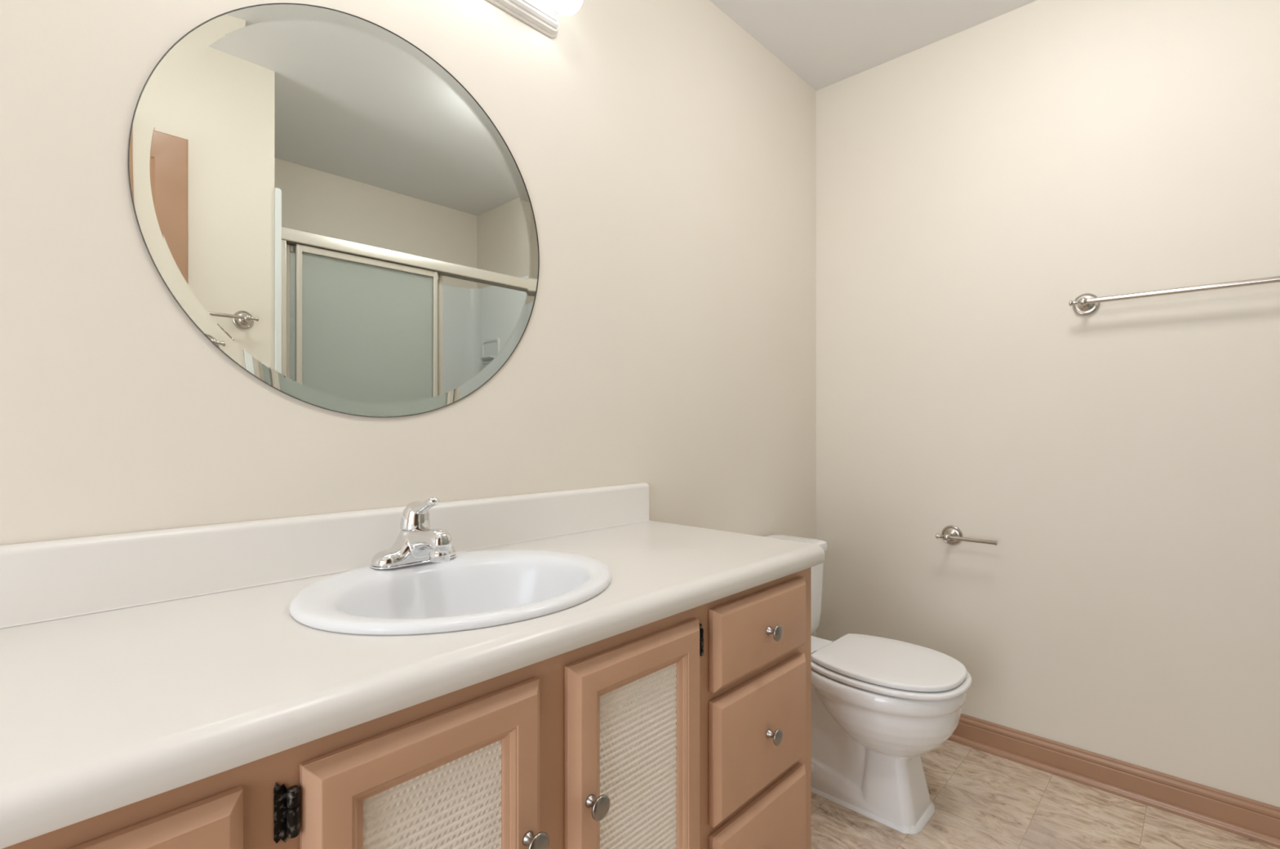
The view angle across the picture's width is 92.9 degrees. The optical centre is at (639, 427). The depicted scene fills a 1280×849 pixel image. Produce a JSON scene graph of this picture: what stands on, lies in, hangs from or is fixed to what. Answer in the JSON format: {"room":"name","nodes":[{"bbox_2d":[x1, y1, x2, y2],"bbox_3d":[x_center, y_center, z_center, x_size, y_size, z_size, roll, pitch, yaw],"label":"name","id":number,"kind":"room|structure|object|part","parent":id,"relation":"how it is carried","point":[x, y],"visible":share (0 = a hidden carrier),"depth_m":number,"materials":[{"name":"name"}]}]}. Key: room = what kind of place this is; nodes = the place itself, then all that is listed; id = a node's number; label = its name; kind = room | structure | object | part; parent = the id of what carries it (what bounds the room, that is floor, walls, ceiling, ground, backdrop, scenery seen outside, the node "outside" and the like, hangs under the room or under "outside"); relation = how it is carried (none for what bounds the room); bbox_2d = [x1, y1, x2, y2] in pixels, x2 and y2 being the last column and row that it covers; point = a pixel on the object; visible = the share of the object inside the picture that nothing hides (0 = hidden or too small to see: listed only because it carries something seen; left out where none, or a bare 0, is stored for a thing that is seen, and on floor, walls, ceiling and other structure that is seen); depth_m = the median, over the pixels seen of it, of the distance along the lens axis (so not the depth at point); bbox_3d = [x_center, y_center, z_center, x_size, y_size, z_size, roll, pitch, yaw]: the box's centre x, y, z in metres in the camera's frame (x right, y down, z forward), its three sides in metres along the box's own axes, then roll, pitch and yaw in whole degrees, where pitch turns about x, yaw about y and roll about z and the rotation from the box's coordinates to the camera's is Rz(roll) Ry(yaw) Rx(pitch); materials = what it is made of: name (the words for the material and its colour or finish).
{"room":"bathroom","nodes":[
{"label":"bathroom","id":0,"kind":"room"},
{"bbox_2d":[0,0,816,636],"bbox_3d":[-0.660,-0.142,1.077,0.100,2.440,4.100,0,0,43],"label":"wall","id":1,"kind":"structure","parent":0,"point":[665,157],"depth_m":1.39,"materials":[{"name":"paint"}]},
{"bbox_2d":[0,482,649,628],"bbox_3d":[-0.493,0.208,1.163,0.024,0.105,1.494,0,0,43],"label":"backsplash","id":2,"kind":"structure","parent":1,"relation":"attached to","point":[40,581],"depth_m":0.99,"materials":[{"name":"beige laminate"}]},
{"bbox_2d":[127,2,539,417],"bbox_3d":[-0.497,-0.395,1.171,0.006,0.752,0.752,0,0,43],"label":"mirror","id":3,"kind":"object","parent":1,"relation":"attached to","point":[327,204],"visible":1,"depth_m":1.10,"materials":[{"name":"silver mirror"}]},
{"bbox_2d":[487,0,582,38],"bbox_3d":[-0.457,-1.015,1.132,0.119,0.142,0.872,0,0,43],"label":"vanity light","id":4,"kind":"object","parent":1,"relation":"attached to","point":[543,15],"visible":1,"depth_m":1.41,"materials":[{"name":"white glass"}]},
{"bbox_2d":[545,0,560,15],"bbox_3d":[-0.200,-1.000,1.433,0.015,0.049,0.049,0,0,43],"label":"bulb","id":5,"kind":"object","parent":4,"relation":"attached to","point":[550,10],"depth_m":1.43,"materials":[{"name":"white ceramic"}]},
{"bbox_3d":[-0.171,-1.000,1.406,0.077,0.080,0.080,0,0,43],"label":"bulb","id":6,"kind":"part","parent":4,"relation":"part of","materials":[{"name":"white glass"}]},
{"bbox_2d":[709,0,1037,90],"bbox_3d":[0.577,-1.412,-0.088,3.500,0.100,4.100,0,0,43],"label":"ceiling","id":7,"kind":"structure","parent":0,"point":[825,43],"depth_m":2.06,"materials":[{"name":"white paint"}]},
{"bbox_2d":[811,739,1279,848],"bbox_3d":[0.577,1.128,-0.088,3.500,0.100,4.100,0,0,43],"label":"floor","id":8,"kind":"structure","parent":0,"point":[980,799],"depth_m":1.68,"materials":[{"name":"tile"}]},
{"bbox_2d":[2,567,811,848],"bbox_3d":[-0.293,0.689,0.979,0.566,0.778,1.470,0,0,43],"label":"vanity cabinet","id":9,"kind":"object","parent":8,"relation":"on","point":[691,728],"visible":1,"depth_m":0.83,"materials":[{"name":"brown paint"}]},
{"bbox_3d":[-0.458,0.636,0.447,0.022,0.614,0.289,0,0,43],"label":"door","id":10,"kind":"part","parent":9,"relation":"part of","materials":[{"name":"brown paint"}]},
{"bbox_2d":[0,482,824,848],"bbox_3d":[-0.302,0.228,0.987,0.544,0.144,1.499,0,0,43],"label":"countertop","id":11,"kind":"structure","parent":9,"relation":"on","point":[135,667],"depth_m":0.77,"materials":[{"name":"beige laminate"}]},
{"bbox_2d":[370,497,456,568],"bbox_3d":[-0.409,0.185,1.101,0.142,0.123,0.153,0,0,-13],"label":"faucet","id":12,"kind":"object","parent":11,"relation":"on","point":[416,543],"visible":1,"depth_m":1.08,"materials":[{"name":"silver metal"}]},
{"bbox_3d":[-0.414,0.244,1.120,0.057,0.003,0.159,0,0,43],"label":"plate","id":13,"kind":"part","parent":12,"relation":"part of","materials":[{"name":"silver metal"}]},
{"bbox_3d":[-0.395,0.154,1.102,0.104,0.062,0.052,0,0,43],"label":"handle","id":14,"kind":"part","parent":12,"relation":"part of","materials":[{"name":"silver metal"}]},
{"bbox_2d":[288,549,611,635],"bbox_3d":[-0.286,0.334,0.999,0.442,0.174,0.508,0,0,43],"label":"sink","id":15,"kind":"object","parent":11,"relation":"in","point":[482,588],"visible":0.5,"depth_m":1.06,"materials":[{"name":"ceramic"}]},
{"bbox_3d":[-0.228,0.636,0.691,0.022,0.614,0.286,0,0,43],"label":"door","id":16,"kind":"part","parent":9,"relation":"part of","materials":[{"name":"brown paint"}]},
{"bbox_3d":[-0.230,0.636,0.694,0.001,0.499,0.170,0,0,43],"label":"cane panel","id":17,"kind":"part","parent":9,"relation":"part of","materials":[{"name":"beige wicker"}]},
{"bbox_3d":[-0.131,0.518,0.758,0.028,0.033,0.033,0,0,43],"label":"knob","id":18,"kind":"part","parent":9,"relation":"part of","materials":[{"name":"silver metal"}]},
{"bbox_3d":[-0.059,0.518,0.834,0.028,0.033,0.033,0,0,43],"label":"knob","id":19,"kind":"part","parent":9,"relation":"part of","materials":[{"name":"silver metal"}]},
{"bbox_3d":[0.003,0.636,0.936,0.022,0.614,0.290,0,0,43],"label":"door","id":20,"kind":"part","parent":9,"relation":"part of","materials":[{"name":"brown paint"}]},
{"bbox_3d":[0.000,0.636,0.939,0.001,0.499,0.175,0,0,43],"label":"cane panel","id":21,"kind":"part","parent":9,"relation":"part of","materials":[{"name":"beige wicker"}]},
{"bbox_3d":[0.241,0.831,1.189,0.022,0.214,0.328,0,0,43],"label":"drawer","id":22,"kind":"part","parent":9,"relation":"part of","materials":[{"name":"brown paint"}]},
{"bbox_3d":[0.241,0.595,1.189,0.022,0.219,0.328,0,0,43],"label":"drawer","id":23,"kind":"part","parent":9,"relation":"part of","materials":[{"name":"brown paint"}]},
{"bbox_3d":[0.241,0.395,1.189,0.022,0.146,0.328,0,0,43],"label":"drawer","id":24,"kind":"part","parent":9,"relation":"part of","materials":[{"name":"brown paint"}]},
{"bbox_3d":[0.259,0.595,1.173,0.026,0.031,0.031,0,0,43],"label":"knob","id":25,"kind":"part","parent":9,"relation":"part of","materials":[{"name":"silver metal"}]},
{"bbox_3d":[0.259,0.395,1.173,0.026,0.031,0.031,0,0,43],"label":"knob","id":26,"kind":"part","parent":9,"relation":"part of","materials":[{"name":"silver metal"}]},
{"bbox_2d":[764,534,972,834],"bbox_3d":[0.609,0.733,1.833,0.691,0.690,0.448,0,0,43],"label":"toilet","id":27,"kind":"object","parent":8,"relation":"on","point":[879,704],"visible":0.71,"depth_m":1.66,"materials":[{"name":"white ceramic"}]},
{"bbox_3d":[0.430,0.405,2.001,0.200,0.034,0.448,0,0,43],"label":"tank lid","id":28,"kind":"part","parent":27,"relation":"part of","materials":[{"name":"white ceramic"}]},
{"bbox_3d":[0.429,0.568,2.002,0.188,0.289,0.431,0,0,43],"label":"tank","id":29,"kind":"part","parent":27,"relation":"part of","materials":[{"name":"white ceramic"}]},
{"bbox_3d":[0.614,0.886,1.828,0.655,0.384,0.378,0,0,43],"label":"bowl","id":30,"kind":"part","parent":27,"relation":"part of","materials":[{"name":"white ceramic"}]},
{"bbox_3d":[0.716,0.666,1.732,0.375,0.016,0.344,0,0,43],"label":"seat lid","id":31,"kind":"part","parent":27,"relation":"part of","materials":[{"name":"white paint"}]},
{"bbox_3d":[0.716,0.685,1.732,0.397,0.014,0.363,0,0,43],"label":"seat","id":32,"kind":"part","parent":27,"relation":"part of","materials":[{"name":"white paint"}]},
{"bbox_2d":[816,0,1279,807],"bbox_3d":[1.985,-0.142,1.333,3.400,2.440,0.100,0,0,43],"label":"wall","id":33,"kind":"structure","parent":0,"point":[1121,460],"depth_m":1.89,"materials":[{"name":"paint"}]},
{"bbox_2d":[935,525,997,545],"bbox_3d":[1.103,0.374,2.047,0.185,0.068,0.071,0,0,43],"label":"toilet paper holder","id":34,"kind":"object","parent":33,"relation":"attached to","point":[951,535],"visible":1,"depth_m":2.08,"materials":[{"name":"silver metal"}]},
{"bbox_3d":[1.053,0.374,2.079,0.025,0.025,0.050,0,0,43],"label":"post","id":35,"kind":"part","parent":34,"relation":"part of","materials":[{"name":"silver metal"}]},
{"bbox_2d":[947,733,1279,848],"bbox_3d":[1.229,1.068,1.950,1.454,0.020,0.014,0,0,43],"label":"trim","id":36,"kind":"structure","parent":33,"relation":"attached to","point":[1222,824],"depth_m":1.77,"materials":[{"name":"brown paint"}]},
{"bbox_2d":[952,713,1279,838],"bbox_3d":[1.238,1.031,1.959,1.454,0.094,0.012,0,0,43],"label":"baseboard","id":37,"kind":"structure","parent":33,"relation":"attached to","point":[1249,813],"depth_m":1.77,"materials":[{"name":"brown paint"}]},
{"bbox_2d":[1068,275,1279,315],"bbox_3d":[1.502,-0.374,1.671,0.525,0.068,0.071,0,0,43],"label":"towel bar","id":38,"kind":"object","parent":33,"relation":"attached to","point":[1086,304],"visible":1,"depth_m":1.70,"materials":[{"name":"silver metal"}]},
{"bbox_3d":[1.328,-0.374,1.820,0.025,0.025,0.050,0,0,43],"label":"post","id":39,"kind":"part","parent":38,"relation":"part of","materials":[{"name":"silver metal"}]}
]}

